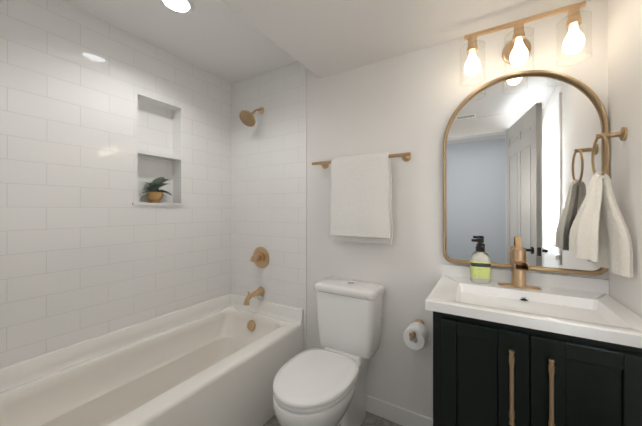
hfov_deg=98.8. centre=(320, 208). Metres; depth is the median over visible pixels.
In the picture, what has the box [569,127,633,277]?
towel ring
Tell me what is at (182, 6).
recessed light
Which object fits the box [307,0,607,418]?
wall
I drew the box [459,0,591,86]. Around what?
sconce
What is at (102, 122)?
wall
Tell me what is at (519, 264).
faucet
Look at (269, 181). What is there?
wall tile
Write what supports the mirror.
attached to the wall at (408, 102)
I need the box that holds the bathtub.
[0,293,302,425]
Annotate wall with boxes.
[0,0,230,367]
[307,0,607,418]
[608,0,641,317]
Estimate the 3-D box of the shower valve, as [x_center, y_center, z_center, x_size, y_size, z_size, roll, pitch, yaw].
[-0.498,0.387,2.149,0.172,0.172,0.089,0,0,31]
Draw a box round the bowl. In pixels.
[145,191,162,202]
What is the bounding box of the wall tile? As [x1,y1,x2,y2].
[231,61,306,350]
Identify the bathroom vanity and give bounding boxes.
[425,237,641,425]
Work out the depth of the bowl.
1.84 m
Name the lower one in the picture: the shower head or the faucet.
the faucet
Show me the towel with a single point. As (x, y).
(361, 185)
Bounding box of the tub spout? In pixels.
[244,287,264,305]
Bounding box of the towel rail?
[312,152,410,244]
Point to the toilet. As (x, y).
(325, 386)
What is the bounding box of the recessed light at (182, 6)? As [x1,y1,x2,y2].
[159,0,194,13]
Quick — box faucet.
[498,237,541,289]
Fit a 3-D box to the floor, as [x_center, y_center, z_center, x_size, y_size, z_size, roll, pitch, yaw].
[-0.173,1.315,-0.368,4.150,0.100,4.320,0,0,31]
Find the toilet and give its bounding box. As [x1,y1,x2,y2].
[272,277,384,425]
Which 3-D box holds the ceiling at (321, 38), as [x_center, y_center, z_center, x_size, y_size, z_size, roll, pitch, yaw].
[0.207,-1.072,0.881,1.440,0.320,1.560,0,0,31]
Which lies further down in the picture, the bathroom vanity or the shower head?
the bathroom vanity
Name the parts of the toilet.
bowl, seat, tank, lid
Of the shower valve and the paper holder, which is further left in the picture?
the shower valve
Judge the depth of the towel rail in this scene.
1.65 m
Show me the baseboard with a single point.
(391, 412)
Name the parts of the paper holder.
post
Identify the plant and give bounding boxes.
[139,177,171,202]
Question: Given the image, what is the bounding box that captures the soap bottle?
[470,238,490,283]
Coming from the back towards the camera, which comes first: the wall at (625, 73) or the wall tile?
the wall tile
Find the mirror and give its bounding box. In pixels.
[442,70,608,275]
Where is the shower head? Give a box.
[239,107,263,126]
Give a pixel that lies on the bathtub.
(220, 360)
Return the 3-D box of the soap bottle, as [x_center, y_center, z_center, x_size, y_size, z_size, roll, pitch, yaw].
[0.779,0.252,1.347,0.086,0.217,0.071,0,0,31]
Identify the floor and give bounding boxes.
[263,411,401,425]
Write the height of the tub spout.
0.100 m
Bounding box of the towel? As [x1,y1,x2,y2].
[330,152,392,244]
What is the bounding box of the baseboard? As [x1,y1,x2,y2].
[366,395,432,425]
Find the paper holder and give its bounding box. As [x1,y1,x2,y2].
[403,319,428,349]
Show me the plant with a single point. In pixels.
(152, 196)
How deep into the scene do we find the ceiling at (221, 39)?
1.71 m
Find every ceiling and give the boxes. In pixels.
[62,0,296,83]
[221,0,590,77]
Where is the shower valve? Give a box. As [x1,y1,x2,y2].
[250,247,268,267]

